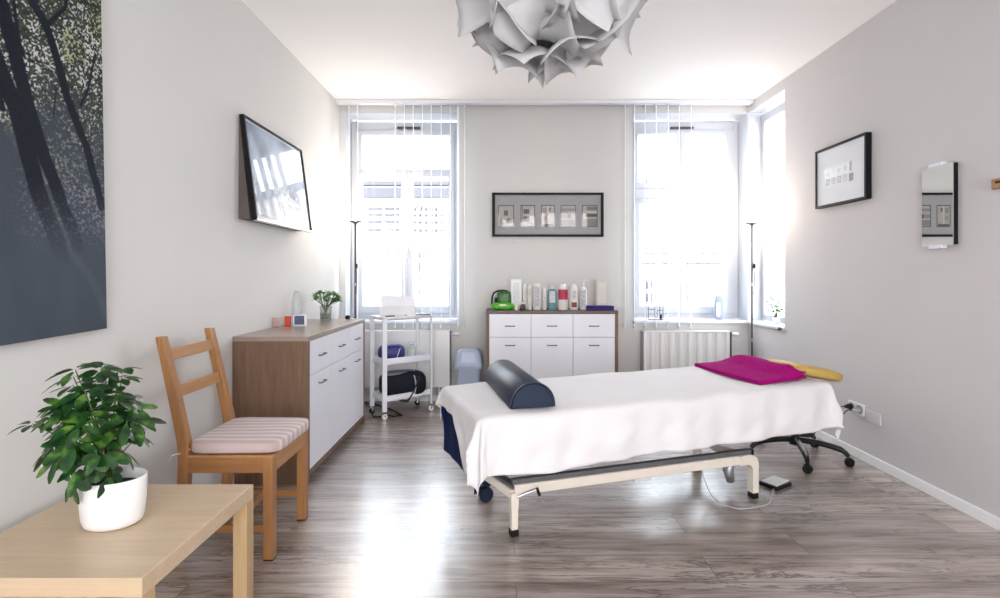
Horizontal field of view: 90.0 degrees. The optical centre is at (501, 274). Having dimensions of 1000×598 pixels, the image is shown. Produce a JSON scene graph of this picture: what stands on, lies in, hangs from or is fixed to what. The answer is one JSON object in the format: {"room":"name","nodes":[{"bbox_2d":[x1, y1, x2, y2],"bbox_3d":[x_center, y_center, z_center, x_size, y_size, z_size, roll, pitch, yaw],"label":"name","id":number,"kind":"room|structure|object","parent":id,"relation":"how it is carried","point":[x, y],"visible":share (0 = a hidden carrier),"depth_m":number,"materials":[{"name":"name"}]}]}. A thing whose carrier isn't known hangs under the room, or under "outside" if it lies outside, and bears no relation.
{"room":"massage therapy room","nodes":[
{"label":"massage therapy room","id":0,"kind":"room"},
{"bbox_2d":[0,0,339,597],"bbox_3d":[-1.670,-0.217,1.750,0.200,2.875,6.700,0,0,0],"label":"wall","id":1,"kind":"structure","parent":0,"point":[178,76],"depth_m":2.44,"materials":[{"name":"paint"}]},
{"bbox_2d":[0,0,106,345],"bbox_3d":[-1.553,-0.560,1.415,0.033,1.606,1.096,0,1,0],"label":"canvas","id":2,"kind":"object","parent":1,"relation":"attached to","point":[53,248],"visible":1,"depth_m":1.71},
{"bbox_2d":[238,114,312,232],"bbox_3d":[-1.510,-0.641,3.405,0.116,0.635,0.870,0,0,0],"label":"picture","id":3,"kind":"object","parent":1,"relation":"attached to","point":[272,179],"visible":1,"depth_m":3.25,"materials":[{"name":"black paint"}]},
{"bbox_2d":[340,105,747,394],"bbox_3d":[0.405,-0.217,4.970,3.950,2.875,0.260,0,0,0],"label":"wall","id":4,"kind":"structure","parent":0,"point":[509,148],"depth_m":4.84,"materials":[{"name":"paint"}]},
{"bbox_2d":[345,113,456,318],"bbox_3d":[-0.970,-0.552,4.970,1.100,2.035,0.260,0,0,0],"label":"trim","id":5,"kind":"structure","parent":4,"relation":"attached to","point":[362,117],"depth_m":4.93,"materials":[{"name":"white paint"}]},
{"bbox_2d":[365,395,437,400],"bbox_3d":[0.405,1.190,4.833,3.922,0.060,0.014,0,0,0],"label":"baseboard","id":6,"kind":"structure","parent":4,"relation":"attached to","point":[426,397],"depth_m":4.83,"materials":[{"name":"paint"}]},
{"bbox_2d":[352,121,456,322],"bbox_3d":[-0.970,-0.540,5.010,1.120,2.011,0.400,0,0,0],"label":"window","id":7,"kind":"structure","parent":4,"relation":"in","point":[365,129],"depth_m":5.01,"materials":[{"name":"white paint"}]},
{"bbox_2d":[348,104,464,327],"bbox_3d":[-0.906,-0.557,4.750,1.112,2.124,0.089,0,0,0],"label":"vertical blind","id":8,"kind":"object","parent":7,"relation":"attached to","point":[348,104],"visible":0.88,"depth_m":4.73,"materials":[{"name":"fabric"}]},
{"bbox_2d":[365,330,459,394],"bbox_3d":[-0.927,0.873,4.758,1.054,0.694,0.095,0,0,0],"label":"radiator","id":9,"kind":"object","parent":4,"relation":"attached to","point":[441,338],"visible":0.57,"depth_m":4.71,"materials":[{"name":"metal"}]},
{"bbox_2d":[365,330,450,330],"bbox_3d":[-0.970,0.530,4.758,0.960,0.008,0.093,0,0,0],"label":"grille","id":10,"kind":"object","parent":9,"relation":"attached to","point":[365,330],"depth_m":4.74,"materials":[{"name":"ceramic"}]},
{"bbox_2d":[450,331,450,385],"bbox_3d":[-0.490,0.795,4.758,0.008,0.530,0.095,0,0,0],"label":"grille","id":11,"kind":"object","parent":9,"relation":"attached to","point":[450,331],"depth_m":4.72,"materials":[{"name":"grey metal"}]},
{"bbox_2d":[492,192,603,236],"bbox_3d":[0.442,-0.581,4.822,1.073,0.426,0.034,0,0,0],"label":"picture","id":12,"kind":"object","parent":4,"relation":"attached to","point":[513,214],"visible":1,"depth_m":4.82,"materials":[{"name":"black paint"}]},
{"bbox_2d":[498,205,513,226],"bbox_3d":[0.039,-0.569,4.817,0.154,0.212,0.001,0,0,0],"label":"print","id":13,"kind":"object","parent":12,"relation":"attached to","point":[505,212],"depth_m":4.82},
{"bbox_2d":[521,205,534,226],"bbox_3d":[0.248,-0.569,4.817,0.140,0.212,0.001,0,0,0],"label":"print","id":14,"kind":"object","parent":12,"relation":"attached to","point":[527,211],"depth_m":4.82},
{"bbox_2d":[541,205,554,226],"bbox_3d":[0.443,-0.569,4.817,0.135,0.212,0.001,0,0,0],"label":"print","id":15,"kind":"object","parent":12,"relation":"attached to","point":[547,211],"depth_m":4.82},
{"bbox_2d":[561,205,575,226],"bbox_3d":[0.639,-0.569,4.817,0.149,0.212,0.001,0,0,0],"label":"print","id":16,"kind":"object","parent":12,"relation":"attached to","point":[568,212],"depth_m":4.82},
{"bbox_2d":[582,205,597,226],"bbox_3d":[0.846,-0.569,4.817,0.149,0.212,0.001,0,0,0],"label":"print","id":17,"kind":"object","parent":12,"relation":"attached to","point":[589,212],"depth_m":4.82},
{"bbox_2d":[633,121,745,322],"bbox_3d":[1.821,-0.540,5.010,1.138,2.011,0.400,0,0,0],"label":"window","id":18,"kind":"structure","parent":4,"relation":"in","point":[724,193],"depth_m":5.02,"materials":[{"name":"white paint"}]},
{"bbox_2d":[648,301,662,319],"bbox_3d":[1.507,0.348,4.900,0.148,0.182,0.040,0,0,0],"label":"ornament","id":19,"kind":"object","parent":18,"relation":"on","point":[659,310],"visible":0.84,"depth_m":4.90,"materials":[{"name":"grey metal"}]},
{"bbox_2d":[623,104,692,327],"bbox_3d":[1.485,-0.557,4.750,0.652,2.124,0.087,0,0,0],"label":"vertical blind","id":20,"kind":"object","parent":18,"relation":"attached to","point":[634,326],"visible":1,"depth_m":4.73,"materials":[{"name":"fabric"}]},
{"bbox_2d":[713,295,723,318],"bbox_3d":[2.135,0.318,4.929,0.090,0.242,0.062,0,0,0],"label":"bottle","id":21,"kind":"object","parent":18,"relation":"on","point":[718,301],"visible":1,"depth_m":4.90,"materials":[{"name":"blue plastic"}]},
{"bbox_2d":[641,330,738,370],"bbox_3d":[1.790,0.875,4.756,0.919,0.689,0.098,0,0,0],"label":"radiator","id":22,"kind":"object","parent":4,"relation":"attached to","point":[660,349],"visible":0.57,"depth_m":4.72,"materials":[{"name":"metal"}]},
{"bbox_2d":[641,331,643,370],"bbox_3d":[1.335,0.807,4.758,0.008,0.545,0.095,0,0,0],"label":"grille","id":23,"kind":"object","parent":22,"relation":"attached to","point":[642,332],"depth_m":4.74,"materials":[{"name":"grey metal"}]},
{"bbox_2d":[641,330,730,331],"bbox_3d":[1.748,0.535,4.758,0.825,0.008,0.093,0,0,0],"label":"grille","id":24,"kind":"object","parent":22,"relation":"attached to","point":[641,330],"depth_m":4.74,"materials":[{"name":"metal"}]},
{"bbox_2d":[730,332,731,356],"bbox_3d":[2.160,0.807,4.758,0.008,0.545,0.095,0,0,0],"label":"grille","id":25,"kind":"object","parent":22,"relation":"attached to","point":[730,332],"depth_m":4.72,"materials":[{"name":"grey metal"}]},
{"bbox_2d":[632,113,747,322],"bbox_3d":[1.821,-0.552,4.970,1.118,2.035,0.260,0,0,0],"label":"trim","id":26,"kind":"structure","parent":4,"relation":"attached to","point":[741,118],"depth_m":4.93,"materials":[{"name":"white paint"}]},
{"bbox_2d":[108,401,999,597],"bbox_3d":[0.425,1.280,1.650,4.390,0.120,6.900,0,0,0],"label":"floor","id":27,"kind":"structure","parent":0,"point":[392,514],"depth_m":2.33,"materials":[{"name":"brown laminate"}]},
{"bbox_2d":[0,484,252,597],"bbox_3d":[-1.208,0.995,1.556,0.585,0.450,0.572,0,0,0],"label":"side table","id":28,"kind":"object","parent":27,"relation":"on","point":[49,553],"visible":0.75,"depth_m":1.46,"materials":[{"name":"brown wood"}]},
{"bbox_2d":[7,362,165,531],"bbox_3d":[-1.269,0.516,1.542,0.360,0.503,0.327,0,0,23],"label":"potted plant","id":29,"kind":"object","parent":28,"relation":"on","point":[109,496],"visible":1,"depth_m":1.49,"materials":[{"name":"green plant"}]},
{"bbox_2d":[155,328,308,560],"bbox_3d":[-1.227,0.743,2.325,0.505,0.955,0.394,0,0,0],"label":"wooden chair","id":30,"kind":"object","parent":27,"relation":"on","point":[189,462],"visible":0.71,"depth_m":2.14,"materials":[{"name":"brown wood"}]},
{"bbox_2d":[170,417,308,461],"bbox_3d":[-1.181,0.750,2.318,0.454,0.082,0.405,0,0,0],"label":"seat cushion","id":31,"kind":"object","parent":30,"relation":"on","point":[244,434],"visible":0.99,"depth_m":2.22,"materials":[{"name":"fabric"}]},
{"bbox_2d":[232,319,364,484],"bbox_3d":[-1.336,0.789,3.505,0.462,0.862,1.200,0,0,0],"label":"sideboard","id":32,"kind":"object","parent":27,"relation":"on","point":[315,371],"visible":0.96,"depth_m":2.96,"materials":[{"name":"brown wood"}]},
{"bbox_2d":[284,316,290,326],"bbox_3d":[-1.488,0.322,3.475,0.036,0.072,0.036,0,0,-4],"label":"candle","id":33,"kind":"object","parent":32,"relation":"on","point":[287,319],"visible":1,"depth_m":3.46,"materials":[{"name":"orange wax"}]},
{"bbox_2d":[293,315,306,325],"bbox_3d":[-1.415,0.318,3.499,0.088,0.080,0.032,0,0,-6],"label":"box","id":34,"kind":"object","parent":32,"relation":"on","point":[298,320],"visible":1,"depth_m":3.48,"materials":[{"name":"white paint"}]},
{"bbox_2d":[311,290,344,320],"bbox_3d":[-1.387,0.238,3.923,0.266,0.237,0.243,0,0,0],"label":"potted plant","id":35,"kind":"object","parent":32,"relation":"on","point":[337,298],"visible":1,"depth_m":3.90,"materials":[{"name":"green plant"}]},
{"bbox_2d":[349,217,368,411],"bbox_3d":[-1.320,0.350,4.500,0.236,1.740,0.236,0,0,0],"label":"floor lamp","id":36,"kind":"object","parent":27,"relation":"on","point":[354,221],"visible":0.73,"depth_m":4.49,"materials":[{"name":"grey metal"}]},
{"bbox_2d":[365,402,401,417],"bbox_3d":[-1.150,1.192,4.535,0.233,0.053,0.663,0,0,-35],"label":"power cable","id":37,"kind":"object","parent":27,"relation":"on","point":[365,402],"visible":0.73,"depth_m":4.33,"materials":[{"name":"black rubber"}]},
{"bbox_2d":[369,313,433,419],"bbox_3d":[-0.893,0.789,4.453,0.500,0.861,0.284,0,0,-39],"label":"trolley","id":38,"kind":"object","parent":27,"relation":"on","point":[418,356],"visible":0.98,"depth_m":4.39,"materials":[{"name":"white metal"}]},
{"bbox_2d":[378,343,404,358],"bbox_3d":[-0.971,0.679,4.391,0.237,0.154,0.178,0,0,0],"label":"bag","id":39,"kind":"object","parent":38,"relation":"on","point":[394,350],"visible":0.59,"depth_m":4.33,"materials":[{"name":"fabric"}]},
{"bbox_2d":[375,295,415,315],"bbox_3d":[-0.944,0.271,4.463,0.351,0.176,0.226,0,0,-9],"label":"box","id":40,"kind":"object","parent":38,"relation":"on","point":[390,305],"visible":1,"depth_m":4.52,"materials":[{"name":"paint"}]},
{"bbox_2d":[370,313,432,319],"bbox_3d":[-0.893,0.366,4.453,0.474,0.017,0.274,0,0,-39],"label":"shelf","id":41,"kind":"object","parent":38,"relation":"attached to","point":[378,317],"depth_m":4.36,"materials":[{"name":"white metal"}]},
{"bbox_2d":[373,387,429,401],"bbox_3d":[-0.893,1.050,4.453,0.450,0.050,0.250,0,0,-39],"label":"shelf","id":42,"kind":"object","parent":38,"relation":"attached to","point":[376,394],"depth_m":4.33,"materials":[{"name":"white metal"}]},
{"bbox_2d":[373,351,429,364],"bbox_3d":[-0.893,0.738,4.453,0.450,0.055,0.250,0,0,-39],"label":"shelf","id":43,"kind":"object","parent":38,"relation":"attached to","point":[418,356],"depth_m":4.36,"materials":[{"name":"white metal"}]},
{"bbox_2d":[379,369,425,402],"bbox_3d":[-0.882,0.979,4.440,0.410,0.253,0.247,0,0,-17],"label":"sports bag","id":44,"kind":"object","parent":38,"relation":"on","point":[405,380],"visible":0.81,"depth_m":4.37,"materials":[{"name":"fabric"}]},
{"bbox_2d":[408,344,413,355],"bbox_3d":[-0.820,0.683,4.530,0.085,0.150,0.071,0,0,0],"label":"glass bottle","id":45,"kind":"object","parent":38,"relation":"on","point":[410,351],"visible":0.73,"depth_m":4.50,"materials":[{"name":"grey"}]},
{"bbox_2d":[454,348,482,384],"bbox_3d":[-0.300,0.944,4.550,0.255,0.552,0.230,0,0,0],"label":"bin","id":46,"kind":"object","parent":27,"relation":"on","point":[468,364],"visible":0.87,"depth_m":4.46,"materials":[{"name":"plastic"}]},
{"bbox_2d":[486,308,617,378],"bbox_3d":[0.443,0.767,4.609,1.170,0.905,0.422,0,0,0],"label":"sideboard","id":47,"kind":"object","parent":27,"relation":"on","point":[546,343],"visible":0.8,"depth_m":4.42,"materials":[{"name":"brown wood"}]},
{"bbox_2d":[491,290,510,306],"bbox_3d":[-0.007,0.225,4.620,0.189,0.182,0.100,0,0,0],"label":"bag","id":48,"kind":"object","parent":47,"relation":"on","point":[502,295],"visible":0.62,"depth_m":4.58,"materials":[{"name":"green plastic"}]},
{"bbox_2d":[492,302,513,309],"bbox_3d":[0.009,0.281,4.498,0.207,0.075,0.093,0,0,0],"label":"pouch","id":49,"kind":"object","parent":47,"relation":"on","point":[504,305],"visible":0.97,"depth_m":4.46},
{"bbox_2d":[511,279,521,308],"bbox_3d":[0.131,0.178,4.630,0.099,0.274,0.061,0,0,0],"label":"carton","id":50,"kind":"object","parent":47,"relation":"on","point":[516,284],"visible":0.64,"depth_m":4.60,"materials":[{"name":"white cardboard"}]},
{"bbox_2d":[520,302,525,309],"bbox_3d":[0.185,0.279,4.460,0.054,0.072,0.054,0,0,0],"label":"jar","id":51,"kind":"object","parent":47,"relation":"on","point":[522,306],"visible":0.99,"depth_m":4.44,"materials":[{"name":"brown glass"}]},
{"bbox_2d":[523,284,526,309],"bbox_3d":[0.212,0.199,4.559,0.041,0.232,0.046,0,0,0],"label":"tube","id":52,"kind":"object","parent":47,"relation":"on","point":[524,285],"visible":0.77,"depth_m":4.54,"materials":[{"name":"white plastic"}]},
{"bbox_2d":[528,285,531,309],"bbox_3d":[0.252,0.201,4.529,0.039,0.228,0.046,0,0,0],"label":"bottle","id":53,"kind":"object","parent":47,"relation":"on","point":[529,286],"visible":1,"depth_m":4.51,"materials":[{"name":"white plastic"}]},
{"bbox_2d":[533,284,540,309],"bbox_3d":[0.319,0.196,4.529,0.079,0.237,0.046,0,0,0],"label":"bottle","id":54,"kind":"object","parent":47,"relation":"on","point":[536,287],"visible":1,"depth_m":4.51,"materials":[{"name":"white plastic"}]},
{"bbox_2d":[542,288,546,309],"bbox_3d":[0.385,0.216,4.529,0.039,0.196,0.046,0,0,0],"label":"bottle","id":55,"kind":"object","parent":47,"relation":"on","point":[544,294],"visible":1,"depth_m":4.51,"materials":[{"name":"white plastic"}]},
{"bbox_2d":[548,285,556,309],"bbox_3d":[0.455,0.205,4.530,0.083,0.219,0.049,0,0,0],"label":"bottle","id":56,"kind":"object","parent":47,"relation":"on","point":[552,293],"visible":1,"depth_m":4.51,"materials":[{"name":"teal plastic"}]},
{"bbox_2d":[558,284,567,309],"bbox_3d":[0.552,0.198,4.530,0.089,0.232,0.052,0,0,0],"label":"bottle","id":57,"kind":"object","parent":47,"relation":"on","point":[562,291],"visible":1,"depth_m":4.51,"materials":[{"name":"white plastic"}]},
{"bbox_2d":[569,285,577,309],"bbox_3d":[0.650,0.201,4.529,0.082,0.228,0.046,0,0,0],"label":"bottle","id":58,"kind":"object","parent":47,"relation":"on","point":[573,295],"visible":1,"depth_m":4.51,"materials":[{"name":"white plastic"}]},
{"bbox_2d":[580,280,588,309],"bbox_3d":[0.748,0.179,4.529,0.082,0.272,0.046,0,0,0],"label":"bottle","id":59,"kind":"object","parent":47,"relation":"on","point":[583,292],"visible":1,"depth_m":4.51,"materials":[{"name":"white plastic"}]},
{"bbox_2d":[586,305,613,309],"bbox_3d":[0.878,0.295,4.495,0.238,0.039,0.090,0,0,0],"label":"box","id":60,"kind":"object","parent":47,"relation":"on","point":[588,307],"visible":1,"depth_m":4.45,"materials":[{"name":"cardboard"}]},
{"bbox_2d":[595,280,607,304],"bbox_3d":[0.922,0.180,4.635,0.106,0.269,0.071,0,0,0],"label":"carton","id":61,"kind":"object","parent":47,"relation":"on","point":[601,286],"visible":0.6,"depth_m":4.60,"materials":[{"name":"white cardboard"}]},
{"bbox_2d":[478,444,758,536],"bbox_3d":[0.754,0.917,2.762,1.980,0.605,0.644,0,0,-20],"label":"massage table","id":62,"kind":"object","parent":27,"relation":"on","point":[726,457],"visible":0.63,"depth_m":2.52,"materials":[{"name":"beige metal"}]},
{"bbox_2d":[441,406,476,494],"bbox_3d":[0.746,0.775,2.753,2.069,0.335,0.682,0,0,-20],"label":"cover","id":63,"kind":"object","parent":62,"relation":"on","point":[451,445],"visible":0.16,"depth_m":2.58,"materials":[{"name":"fabric"}]},
{"bbox_2d":[435,366,843,497],"bbox_3d":[0.764,0.773,2.760,2.186,0.355,0.803,0,0,-19],"label":"sheet","id":64,"kind":"object","parent":62,"relation":"on","point":[595,418],"visible":0.83,"depth_m":2.40,"materials":[{"name":"white fabric"}]},
{"bbox_2d":[484,359,554,408],"bbox_3d":[0.070,0.536,2.547,0.212,0.115,0.640,0,0,-13],"label":"bolster","id":65,"kind":"object","parent":64,"relation":"on","point":[517,388],"visible":1,"depth_m":2.29,"materials":[{"name":"leather"}]},
{"bbox_2d":[695,355,806,384],"bbox_3d":[1.467,0.550,3.041,0.348,0.097,0.573,0,0,-20],"label":"towel","id":66,"kind":"object","parent":64,"relation":"on","point":[756,370],"visible":1,"depth_m":2.91,"materials":[{"name":"pink fabric"}]},
{"bbox_2d":[767,359,842,381],"bbox_3d":[1.810,0.572,3.011,0.353,0.118,0.360,0,0,-20],"label":"headrest cover","id":67,"kind":"object","parent":64,"relation":"on","point":[815,372],"visible":0.71,"depth_m":2.85,"materials":[{"name":"yellow fabric"}]},
{"bbox_2d":[701,470,773,509],"bbox_3d":[1.340,1.123,2.714,0.461,0.189,0.210,0,0,-9],"label":"cable","id":68,"kind":"object","parent":27,"relation":"on","point":[701,470],"visible":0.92,"depth_m":2.65,"materials":[{"name":"white plastic"}]},
{"bbox_2d":[745,219,758,355],"bbox_3d":[2.250,0.357,4.500,0.236,1.725,0.236,0,0,0],"label":"floor lamp","id":69,"kind":"object","parent":27,"relation":"on","point":[751,222],"visible":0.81,"depth_m":4.49,"materials":[{"name":"grey metal"}]},
{"bbox_2d":[759,476,791,490],"bbox_3d":[1.585,1.205,2.900,0.150,0.030,0.110,0,0,-32],"label":"switch","id":70,"kind":"object","parent":27,"relation":"on","point":[776,483],"visible":0.99,"depth_m":2.87,"materials":[{"name":"black plastic"}]},
{"bbox_2d":[749,433,854,473],"bbox_3d":[1.943,0.976,3.356,0.601,0.487,0.623,0,0,0],"label":"stool","id":71,"kind":"object","parent":27,"relation":"on","point":[798,440],"visible":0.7,"depth_m":3.27,"materials":[{"name":"black plastic"}]},
{"bbox_2d":[242,0,896,98],"bbox_3d":[0.425,-1.715,1.650,4.390,0.120,6.900,0,0,0],"label":"ceiling","id":72,"kind":"structure","parent":0,"point":[355,49],"depth_m":3.65,"materials":[{"name":"paint"}]},
{"bbox_2d":[335,99,753,104],"bbox_3d":[0.401,-1.637,4.747,3.938,0.035,0.085,0,0,0],"label":"track","id":73,"kind":"object","parent":72,"relation":"attached to","point":[338,101],"visible":1,"depth_m":4.71,"materials":[{"name":"white metal"}]},
{"bbox_2d":[455,0,647,87],"bbox_3d":[0.203,-1.226,1.999,0.861,0.856,0.846,0,0,0],"label":"pendant lamp","id":74,"kind":"object","parent":72,"relation":"hanging from","point":[548,39],"visible":1,"depth_m":1.92,"materials":[{"name":"white paint"}]},
{"bbox_2d":[814,407,860,433],"bbox_3d":[2.273,1.049,3.603,0.180,0.347,0.620,0,0,0],"label":"plug","id":75,"kind":"object","parent":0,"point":[856,409],"visible":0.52,"depth_m":3.30,"materials":[{"name":"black plastic"}]},
{"bbox_2d":[748,0,999,517],"bbox_3d":[2.480,-0.217,1.750,0.200,2.875,6.700,0,0,0],"label":"wall","id":76,"kind":"structure","parent":0,"point":[911,330],"depth_m":2.93,"materials":[{"name":"paint"}]},
{"bbox_2d":[746,102,784,330],"bbox_3d":[2.444,-0.537,4.519,0.232,2.016,0.627,0,0,0],"label":"window","id":77,"kind":"structure","parent":76,"relation":"in","point":[767,188],"depth_m":4.79,"materials":[{"name":"white paint"}]},
{"bbox_2d":[766,296,784,323],"bbox_3d":[2.453,0.315,4.486,0.160,0.248,0.204,0,0,0],"label":"plant","id":78,"kind":"object","parent":77,"relation":"on","point":[775,319],"visible":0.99,"depth_m":4.48,"materials":[{"name":"green plant"}]},
{"bbox_2d":[748,89,784,321],"bbox_3d":[2.480,-0.552,4.522,0.200,2.035,0.634,0,0,0],"label":"trim","id":79,"kind":"structure","parent":76,"relation":"attached to","point":[754,116],"depth_m":4.83,"materials":[{"name":"white paint"}]},
{"bbox_2d":[815,132,871,208],"bbox_3d":[2.361,-0.707,3.479,0.037,0.430,0.524,0,0,0],"label":"picture","id":80,"kind":"object","parent":76,"relation":"attached to","point":[843,169],"visible":1,"depth_m":3.43,"materials":[{"name":"paint"}]},
{"bbox_2d":[825,160,853,187],"bbox_3d":[2.349,-0.703,3.485,0.001,0.135,0.300,0,0,0],"label":"print","id":81,"kind":"object","parent":80,"relation":"attached to","point":[844,172],"depth_m":3.48},
{"bbox_2d":[848,400,864,416],"bbox_3d":[2.372,0.892,3.349,0.015,0.076,0.153,0,0,0],"label":"wall outlet","id":82,"kind":"object","parent":76,"relation":"attached to","point":[855,404],"visible":0.72,"depth_m":3.32,"materials":[{"name":"plastic"}]},
{"bbox_2d":[840,404,852,408],"bbox_3d":[2.273,1.047,3.677,0.180,0.351,0.620,0,0,0],"label":"plug","id":83,"kind":"object","parent":82,"relation":"in","point":[848,406],"visible":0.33,"depth_m":3.38,"materials":[{"name":"black plastic"}]},
{"bbox_2d":[866,409,880,425],"bbox_3d":[2.375,0.911,3.199,0.010,0.073,0.127,0,0,0],"label":"blank plate","id":84,"kind":"object","parent":76,"relation":"attached to","point":[871,416],"visible":1,"depth_m":3.19,"materials":[{"name":"paint"}]},
{"bbox_2d":[813,430,999,530],"bbox_3d":[2.373,1.190,1.620,0.014,0.060,6.440,0,0,0],"label":"baseboard","id":85,"kind":"structure","parent":76,"relation":"attached to","point":[987,518],"depth_m":2.83,"materials":[{"name":"paint"}]},
{"bbox_2d":[922,161,957,248],"bbox_3d":[2.361,-0.374,2.701,0.035,0.463,0.192,0,0,0],"label":"wall mirror","id":86,"kind":"object","parent":76,"relation":"attached to","point":[940,179],"visible":1,"depth_m":2.68,"materials":[{"name":"black paint"}]},
{"bbox_2d":[991,178,999,188],"bbox_3d":[2.341,-0.437,2.118,0.077,0.050,0.595,0,0,0],"label":"peg rail","id":87,"kind":"object","parent":76,"relation":"attached to","point":[995,183],"visible":1,"depth_m":2.39,"materials":[{"name":"brown wood"}]},
{"label":"outside","id":88,"kind":"structure","parent":0,"visible":0},
{"bbox_3d":[0.000,7.320,15.000,80.000,0.200,90.000,0,0,0],"label":"ground","id":89,"kind":"structure","parent":88,"visible":0},
{"bbox_2d":[363,178,456,318],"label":"window","id":90,"kind":"structure","parent":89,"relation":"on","point":[378,193],"depth_m":15.00,"materials":[{"name":"white"}]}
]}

